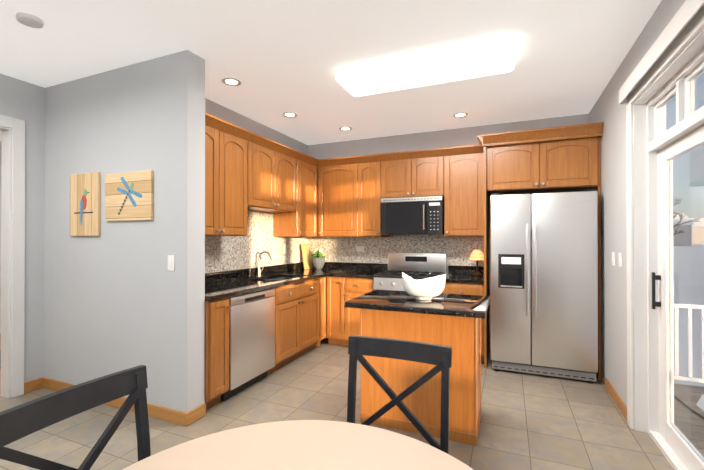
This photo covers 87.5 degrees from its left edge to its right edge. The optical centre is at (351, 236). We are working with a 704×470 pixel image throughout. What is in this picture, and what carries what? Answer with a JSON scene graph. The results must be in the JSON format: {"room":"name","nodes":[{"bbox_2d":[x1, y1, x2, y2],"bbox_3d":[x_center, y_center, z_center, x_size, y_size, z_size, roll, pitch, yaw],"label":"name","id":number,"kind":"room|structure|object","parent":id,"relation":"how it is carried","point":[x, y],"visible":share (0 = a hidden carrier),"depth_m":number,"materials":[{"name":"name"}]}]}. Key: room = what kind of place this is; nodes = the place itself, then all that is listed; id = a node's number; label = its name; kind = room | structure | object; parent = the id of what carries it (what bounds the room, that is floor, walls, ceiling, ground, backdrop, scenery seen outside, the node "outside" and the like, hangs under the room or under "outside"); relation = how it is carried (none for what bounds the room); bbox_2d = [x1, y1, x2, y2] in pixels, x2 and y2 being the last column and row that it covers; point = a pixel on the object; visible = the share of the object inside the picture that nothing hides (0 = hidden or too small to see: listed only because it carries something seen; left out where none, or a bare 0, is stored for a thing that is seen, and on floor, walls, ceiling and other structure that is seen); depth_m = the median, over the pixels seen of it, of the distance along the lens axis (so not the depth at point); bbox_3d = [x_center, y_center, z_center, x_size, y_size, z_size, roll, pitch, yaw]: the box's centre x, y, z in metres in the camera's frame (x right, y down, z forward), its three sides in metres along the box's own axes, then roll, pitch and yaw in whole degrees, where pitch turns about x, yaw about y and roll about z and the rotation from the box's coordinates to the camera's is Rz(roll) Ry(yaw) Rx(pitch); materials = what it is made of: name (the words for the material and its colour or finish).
{"room":"kitchen","nodes":[
{"label":"kitchen","id":0,"kind":"room"},
{"bbox_2d":[0,141,1,333],"bbox_3d":[-5.707,0.012,3.747,0.120,2.740,7.100,0,0,23],"label":"wall","id":1,"kind":"structure","parent":0,"point":[0,229],"depth_m":5.24,"materials":[{"name":"grey paint"}]},
{"bbox_2d":[0,73,44,397],"bbox_3d":[-3.718,0.000,1.397,0.120,2.740,4.330,0,0,23],"label":"wall","id":2,"kind":"structure","parent":0,"point":[22,100],"depth_m":3.28,"materials":[{"name":"paint"}]},
{"bbox_2d":[0,115,24,397],"bbox_3d":[-3.122,0.182,2.772,0.140,2.390,1.020,0,0,23],"label":"door frame","id":3,"kind":"structure","parent":2,"relation":"attached to","point":[12,129],"depth_m":3.15,"materials":[{"name":"white wood"}]},
{"bbox_2d":[44,50,204,412],"bbox_3d":[-2.031,0.009,3.124,1.875,2.740,0.170,0,0,23],"label":"wall","id":4,"kind":"structure","parent":0,"point":[119,296],"depth_m":2.90,"materials":[{"name":"paint"}]},
{"bbox_2d":[70,172,100,235],"bbox_3d":[-2.269,-0.266,3.120,0.380,0.530,0.025,0,0,23],"label":"picture","id":5,"kind":"object","parent":4,"relation":"attached to","point":[85,192],"visible":0.98,"depth_m":3.10,"materials":[{"name":"brown wood"}]},
{"bbox_2d":[40,377,189,425],"bbox_3d":[-2.005,1.331,3.005,1.769,0.095,0.018,0,0,23],"label":"baseboard","id":6,"kind":"structure","parent":4,"relation":"attached to","point":[177,416],"depth_m":2.79,"materials":[{"name":"brown wood"}]},
{"bbox_2d":[105,170,152,220],"bbox_3d":[-1.770,-0.312,2.908,0.535,0.380,0.024,0,0,23],"label":"framed picture","id":7,"kind":"object","parent":4,"relation":"attached to","point":[128,196],"visible":1,"depth_m":2.89,"materials":[{"name":"brown wood"}]},
{"bbox_2d":[168,255,174,270],"bbox_3d":[-1.346,0.200,2.733,0.070,0.115,0.010,0,0,23],"label":"switch plate","id":8,"kind":"object","parent":4,"relation":"attached to","point":[171,262],"visible":1,"depth_m":2.73,"materials":[{"name":"white plastic"}]},
{"bbox_2d":[205,98,307,272],"bbox_3d":[-1.220,0.015,4.284,0.120,2.740,2.600,0,0,23],"label":"wall","id":9,"kind":"structure","parent":0,"point":[212,108],"depth_m":4.26,"materials":[{"name":"paint"}]},
{"bbox_2d":[205,117,224,235],"bbox_3d":[-1.419,-0.501,3.214,0.350,1.000,0.458,0,0,23],"label":"upper cabinet","id":10,"kind":"object","parent":9,"relation":"attached to","point":[214,131],"depth_m":3.25,"materials":[{"name":"brown wood"}]},
{"bbox_2d":[225,125,252,235],"bbox_3d":[-1.275,-0.499,3.553,0.350,1.000,0.523,0,0,23],"label":"upper cabinet","id":11,"kind":"object","parent":9,"relation":"attached to","point":[238,145],"depth_m":3.53,"materials":[{"name":"brown wood"}]},
{"bbox_2d":[205,210,308,272],"bbox_3d":[-1.161,0.037,4.262,0.004,0.663,2.594,0,0,23],"label":"backsplash","id":12,"kind":"structure","parent":9,"relation":"attached to","point":[225,253],"depth_m":4.29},
{"bbox_2d":[253,137,280,212],"bbox_3d":[-1.096,-0.647,3.975,0.350,0.700,0.521,0,0,23],"label":"upper cabinet","id":13,"kind":"object","parent":9,"relation":"attached to","point":[266,157],"depth_m":3.96,"materials":[{"name":"brown wood"}]},
{"bbox_2d":[281,149,292,212],"bbox_3d":[-0.940,-0.645,4.342,0.350,0.700,0.521,0,0,23],"label":"upper cabinet","id":14,"kind":"object","parent":9,"relation":"attached to","point":[286,157],"depth_m":4.32,"materials":[{"name":"brown wood"}]},
{"bbox_2d":[273,153,320,236],"bbox_3d":[-0.712,-0.493,4.786,0.422,1.000,0.603,0,0,23],"label":"upper cabinet","id":15,"kind":"object","parent":9,"relation":"attached to","point":[296,193],"depth_m":4.67,"materials":[{"name":"brown wood"}]},
{"bbox_2d":[0,0,661,144],"bbox_3d":[-2.183,-1.415,2.256,7.780,0.100,7.400,0,0,23],"label":"ceiling","id":16,"kind":"structure","parent":0,"point":[277,58],"depth_m":2.67,"materials":[{"name":"paint"}]},
{"bbox_2d":[15,12,43,28],"bbox_3d":[-2.020,-1.346,2.306,0.136,0.037,0.136,0,0,23],"label":"smoke detector","id":17,"kind":"object","parent":16,"relation":"attached to","point":[29,20],"visible":1,"depth_m":2.28,"materials":[{"name":"white plastic"}]},
{"bbox_2d":[221,77,241,85],"bbox_3d":[-1.060,-1.355,3.235,0.170,0.010,0.170,0,0,23],"label":"recessed light","id":18,"kind":"object","parent":16,"relation":"in","point":[228,81],"visible":0.98,"depth_m":3.23,"materials":[{"name":"white"}]},
{"bbox_2d":[282,112,297,117],"bbox_3d":[-0.693,-1.350,4.100,0.170,0.010,0.170,0,0,23],"label":"recessed light","id":19,"kind":"object","parent":16,"relation":"in","point":[289,114],"visible":0.98,"depth_m":4.09,"materials":[{"name":"white"}]},
{"bbox_2d":[339,126,351,130],"bbox_3d":[-0.080,-1.348,4.622,0.170,0.010,0.170,0,0,23],"label":"recessed light","id":20,"kind":"object","parent":16,"relation":"in","point":[345,128],"visible":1,"depth_m":4.62,"materials":[{"name":"white"}]},
{"bbox_2d":[336,37,514,96],"bbox_3d":[0.558,-1.314,2.933,1.355,0.094,0.410,0,0,23],"label":"flush-mount light fixture","id":21,"kind":"object","parent":16,"relation":"attached to","point":[493,57],"visible":1,"depth_m":2.82,"materials":[{"name":"white plastic"}]},
{"bbox_2d":[453,112,467,117],"bbox_3d":[1.213,-1.350,4.110,0.170,0.010,0.170,0,0,23],"label":"recessed light","id":22,"kind":"object","parent":16,"relation":"in","point":[460,115],"visible":1,"depth_m":4.11,"materials":[{"name":"white"}]},
{"bbox_2d":[0,338,673,469],"bbox_3d":[-0.917,1.422,1.704,5.030,0.100,7.400,0,0,23],"label":"floor","id":23,"kind":"structure","parent":0,"point":[529,421],"depth_m":2.71,"materials":[{"name":"tile"}]},
{"bbox_2d":[0,365,150,469],"bbox_3d":[-0.600,0.901,0.956,0.465,0.935,0.434,0,0,23],"label":"chair","id":24,"kind":"object","parent":23,"relation":"on","point":[18,422],"visible":1,"depth_m":1.05,"materials":[{"name":"black wood"}]},
{"bbox_2d":[205,298,230,409],"bbox_3d":[-1.336,0.941,3.044,0.629,0.875,0.223,0,0,23],"label":"base cabinet","id":25,"kind":"object","parent":23,"relation":"on","point":[216,311],"depth_m":2.91,"materials":[{"name":"brown wood"}]},
{"bbox_2d":[205,262,328,300],"bbox_3d":[-0.858,0.526,4.130,0.660,0.315,2.593,0,0,23],"label":"countertop","id":26,"kind":"structure","parent":25,"relation":"on","point":[224,284],"depth_m":3.92,"materials":[{"name":"black stone"}]},
{"bbox_2d":[256,251,272,276],"bbox_3d":[-0.997,0.320,4.251,0.225,0.298,0.096,0,0,23],"label":"faucet","id":27,"kind":"object","parent":26,"relation":"on","point":[259,270],"visible":1,"depth_m":4.25,"materials":[{"name":"silver metal"}]},
{"bbox_2d":[301,244,312,269],"bbox_3d":[-0.648,0.295,5.279,0.074,0.357,0.220,0,0,23],"label":"cutting board","id":28,"kind":"object","parent":26,"relation":"on","point":[306,256],"visible":0.98,"depth_m":5.26,"materials":[{"name":"beige wood"}]},
{"bbox_2d":[311,248,324,269],"bbox_3d":[-0.475,0.323,5.192,0.197,0.300,0.197,0,0,23],"label":"planter","id":29,"kind":"object","parent":26,"relation":"on","point":[318,260],"visible":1,"depth_m":5.13,"materials":[{"name":"white ceramic"}]},
{"bbox_2d":[221,288,274,400],"bbox_3d":[-1.158,0.947,3.433,0.636,0.868,0.624,0,0,23],"label":"dishwasher","id":30,"kind":"object","parent":23,"relation":"on","point":[252,338],"visible":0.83,"depth_m":3.26,"materials":[{"name":"silver metal"}]},
{"bbox_2d":[267,292,316,374],"bbox_3d":[-0.860,1.054,4.160,0.631,0.660,0.937,0,0,23],"label":"base cabinet","id":31,"kind":"object","parent":23,"relation":"on","point":[310,315],"depth_m":3.93,"materials":[{"name":"brown wood"}]},
{"bbox_2d":[122,420,473,469],"bbox_3d":[-0.144,0.992,0.699,1.100,0.751,1.100,0,0,23],"label":"table","id":32,"kind":"object","parent":23,"relation":"on","point":[308,445],"visible":1,"depth_m":1.06,"materials":[{"name":"beige wood"}]},
{"bbox_2d":[275,277,328,346],"bbox_3d":[-0.629,0.949,4.632,0.688,0.875,0.246,0,0,23],"label":"base cabinet","id":33,"kind":"object","parent":23,"relation":"on","point":[319,287],"depth_m":4.46,"materials":[{"name":"brown wood"}]},
{"bbox_2d":[329,262,387,278],"bbox_3d":[0.100,0.442,4.782,0.596,0.138,0.643,0,0,23],"label":"countertop","id":34,"kind":"structure","parent":33,"relation":"on","point":[336,269],"depth_m":5.01,"materials":[{"name":"black stone"}]},
{"bbox_2d":[329,277,348,346],"bbox_3d":[-0.075,0.950,4.835,0.333,0.875,0.678,0,0,23],"label":"base cabinet","id":35,"kind":"object","parent":23,"relation":"on","point":[338,286],"depth_m":4.57,"materials":[{"name":"brown wood"}]},
{"bbox_2d":[349,278,373,335],"bbox_3d":[0.178,0.950,4.753,0.433,0.875,0.630,0,0,23],"label":"base cabinet","id":36,"kind":"object","parent":23,"relation":"on","point":[358,287],"depth_m":4.47,"materials":[{"name":"brown wood"}]},
{"bbox_2d":[347,335,451,453],"bbox_3d":[0.111,0.902,1.333,0.434,0.935,0.465,0,0,23],"label":"chair","id":37,"kind":"object","parent":23,"relation":"on","point":[437,355],"visible":0.65,"depth_m":1.50,"materials":[{"name":"black wood"}]},
{"bbox_2d":[373,253,446,290],"bbox_3d":[0.716,0.803,4.465,0.760,1.165,0.707,0,0,23],"label":"range","id":38,"kind":"object","parent":23,"relation":"on","point":[417,266],"visible":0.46,"depth_m":4.61,"materials":[{"name":"silver metal"}]},
{"bbox_2d":[344,290,489,445],"bbox_3d":[0.507,0.919,2.705,0.930,0.915,0.692,0,0,23],"label":"kitchen island","id":39,"kind":"object","parent":23,"relation":"on","point":[453,321],"visible":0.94,"depth_m":2.55,"materials":[{"name":"brown wood"}]},
{"bbox_2d":[402,272,445,299],"bbox_3d":[0.520,0.364,2.674,0.318,0.192,0.223,0,0,23],"label":"bowl","id":40,"kind":"object","parent":39,"relation":"on","point":[426,288],"visible":1,"depth_m":2.59,"materials":[{"name":"white ceramic"}]},
{"bbox_2d":[442,276,488,367],"bbox_3d":[1.309,0.947,4.273,0.456,0.875,0.630,0,0,23],"label":"base cabinet","id":41,"kind":"object","parent":23,"relation":"on","point":[450,287],"depth_m":3.95,"materials":[{"name":"brown wood"}]},
{"bbox_2d":[446,265,483,283],"bbox_3d":[1.307,0.439,4.270,0.457,0.138,0.643,0,0,23],"label":"countertop","id":42,"kind":"structure","parent":41,"relation":"on","point":[457,274],"depth_m":4.38,"materials":[{"name":"black stone"}]},
{"bbox_2d":[469,248,483,275],"bbox_3d":[1.486,0.308,4.361,0.183,0.322,0.183,0,0,23],"label":"lamp","id":43,"kind":"object","parent":42,"relation":"on","point":[477,255],"visible":0.96,"depth_m":4.32,"materials":[{"name":"brown metal"}]},
{"bbox_2d":[490,189,597,383],"bbox_3d":[1.971,0.474,3.877,0.930,1.818,0.790,0,0,23],"label":"refrigerator","id":44,"kind":"object","parent":23,"relation":"on","point":[544,279],"visible":1,"depth_m":3.55,"materials":[{"name":"silver metal"}]},
{"bbox_2d":[308,114,588,349],"bbox_3d":[-0.765,0.021,5.585,7.780,2.740,0.150,0,0,23],"label":"wall","id":45,"kind":"structure","parent":0,"point":[465,136],"depth_m":4.74,"materials":[{"name":"paint"}]},
{"bbox_2d":[321,157,360,236],"bbox_3d":[-0.126,-0.492,5.007,0.671,1.000,0.417,0,0,23],"label":"upper cabinet","id":46,"kind":"object","parent":45,"relation":"attached to","point":[341,178],"depth_m":4.86,"materials":[{"name":"brown wood"}]},
{"bbox_2d":[361,157,388,236],"bbox_3d":[0.258,-0.492,4.880,0.379,1.000,0.350,0,0,23],"label":"upper cabinet","id":47,"kind":"object","parent":45,"relation":"attached to","point":[370,166],"depth_m":4.70,"materials":[{"name":"brown wood"}]},
{"bbox_2d":[309,234,483,272],"bbox_3d":[0.507,0.224,4.959,2.468,0.489,0.005,0,0,23],"label":"backsplash","id":48,"kind":"structure","parent":45,"relation":"attached to","point":[458,250],"depth_m":4.93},
{"bbox_2d":[356,246,363,251],"bbox_3d":[0.111,0.181,5.121,0.115,0.075,0.008,0,0,23],"label":"electrical outlet","id":49,"kind":"object","parent":48,"relation":"attached to","point":[359,248],"visible":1,"depth_m":5.12,"materials":[{"name":"white plastic"}]},
{"bbox_2d":[381,153,416,198],"bbox_3d":[0.641,-0.732,4.719,0.453,0.523,0.350,0,0,23],"label":"upper cabinet","id":50,"kind":"object","parent":45,"relation":"attached to","point":[399,171],"depth_m":4.55,"materials":[{"name":"brown wood"}]},
{"bbox_2d":[381,196,443,233],"bbox_3d":[0.774,-0.246,4.606,0.760,0.445,0.447,0,0,23],"label":"microwave","id":51,"kind":"object","parent":50,"relation":"attached to","point":[415,215],"visible":1,"depth_m":4.43,"materials":[{"name":"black metal"}]},
{"bbox_2d":[417,149,444,196],"bbox_3d":[0.946,-0.732,4.589,0.453,0.523,0.350,0,0,23],"label":"upper cabinet","id":52,"kind":"object","parent":45,"relation":"attached to","point":[430,166],"depth_m":4.40,"materials":[{"name":"brown wood"}]},
{"bbox_2d":[444,145,484,236],"bbox_3d":[1.365,-0.495,4.410,0.457,1.000,0.350,0,0,23],"label":"upper cabinet","id":53,"kind":"object","parent":45,"relation":"attached to","point":[464,168],"depth_m":4.25,"materials":[{"name":"brown wood"}]},
{"bbox_2d":[485,133,548,196],"bbox_3d":[1.807,-0.746,4.077,0.563,0.540,0.620,0,0,23],"label":"upper cabinet","id":54,"kind":"object","parent":45,"relation":"attached to","point":[515,165],"depth_m":3.78,"materials":[{"name":"brown wood"}]},
{"bbox_2d":[545,129,600,192],"bbox_3d":[2.213,-0.747,3.904,0.564,0.540,0.620,0,0,23],"label":"upper cabinet","id":55,"kind":"object","parent":45,"relation":"attached to","point":[573,153],"depth_m":3.59,"materials":[{"name":"brown wood"}]},
{"bbox_2d":[589,0,685,405],"bbox_3d":[1.315,-0.003,0.763,0.180,2.740,7.100,0,0,23],"label":"wall","id":56,"kind":"structure","parent":0,"point":[608,110],"depth_m":3.04,"materials":[{"name":"paint"}]},
{"bbox_2d":[612,252,614,265],"bbox_3d":[2.212,0.191,3.116,0.010,0.115,0.075,0,0,23],"label":"light switch","id":57,"kind":"object","parent":56,"relation":"attached to","point":[613,258],"visible":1,"depth_m":3.10,"materials":[{"name":"white plastic"}]},
{"bbox_2d":[605,378,626,419],"bbox_3d":[2.172,1.331,3.022,0.014,0.095,0.698,0,0,23],"label":"baseboard","id":58,"kind":"structure","parent":56,"relation":"attached to","point":[617,399],"depth_m":2.99,"materials":[{"name":"brown wood"}]},
{"bbox_2d":[618,253,621,267],"bbox_3d":[2.130,0.191,2.923,0.010,0.115,0.075,0,0,23],"label":"light switch","id":59,"kind":"object","parent":56,"relation":"attached to","point":[620,259],"visible":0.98,"depth_m":2.90,"materials":[{"name":"white plastic"}]},
{"bbox_2d":[619,0,703,103],"bbox_3d":[1.588,-1.030,1.755,0.047,0.105,2.070,0,0,23],"label":"blind valance","id":60,"kind":"object","parent":56,"relation":"attached to","point":[688,10],"visible":1,"depth_m":1.96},
{"bbox_2d":[626,5,703,432],"bbox_3d":[1.664,0.167,1.744,0.095,2.410,2.060,0,0,23],"label":"door frame","id":61,"kind":"structure","parent":56,"relation":"attached to","point":[683,49],"depth_m":2.59,"materials":[{"name":"white wood"}]},
{"bbox_2d":[647,48,703,469],"bbox_3d":[1.754,0.213,1.705,0.100,2.318,1.876,0,0,23],"label":"door","id":62,"kind":"structure","parent":56,"relation":"in","point":[684,135],"depth_m":2.40,"materials":[{"name":"white plastic"}]},
{"label":"outside","id":63,"kind":"structure","parent":0,"visible":0},
{"bbox_2d":[673,244,703,386],"bbox_3d":[193.272,2.462,69.838,299.110,0.300,520.000,0,0,23],"label":"snow","id":64,"kind":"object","parent":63,"point":[684,279],"depth_m":12.75,"materials":[{"name":"white snow"}]},
{"bbox_2d":[673,197,699,235],"bbox_3d":[34.128,-1.706,30.725,28.401,7.646,41.510,0,0,23],"label":"trees","id":65,"kind":"object","parent":64,"relation":"on","point":[677,224],"depth_m":47.10,"materials":[{"name":"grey plant"}]},
{"bbox_2d":[673,303,703,456],"bbox_3d":[3.300,1.308,1.325,3.010,1.325,4.900,0,0,23],"label":"deck","id":66,"kind":"object","parent":64,"relation":"on","point":[678,415],"depth_m":3.69,"materials":[{"name":"paint"}]},
{"bbox_2d":[673,214,703,245],"bbox_3d":[132.202,-2.135,137.711,108.412,9.571,168.130,0,0,23],"label":"houses","id":67,"kind":"structure","parent":64,"relation":"on","point":[687,226],"depth_m":88.61,"materials":[{"name":"grey"}]}
]}

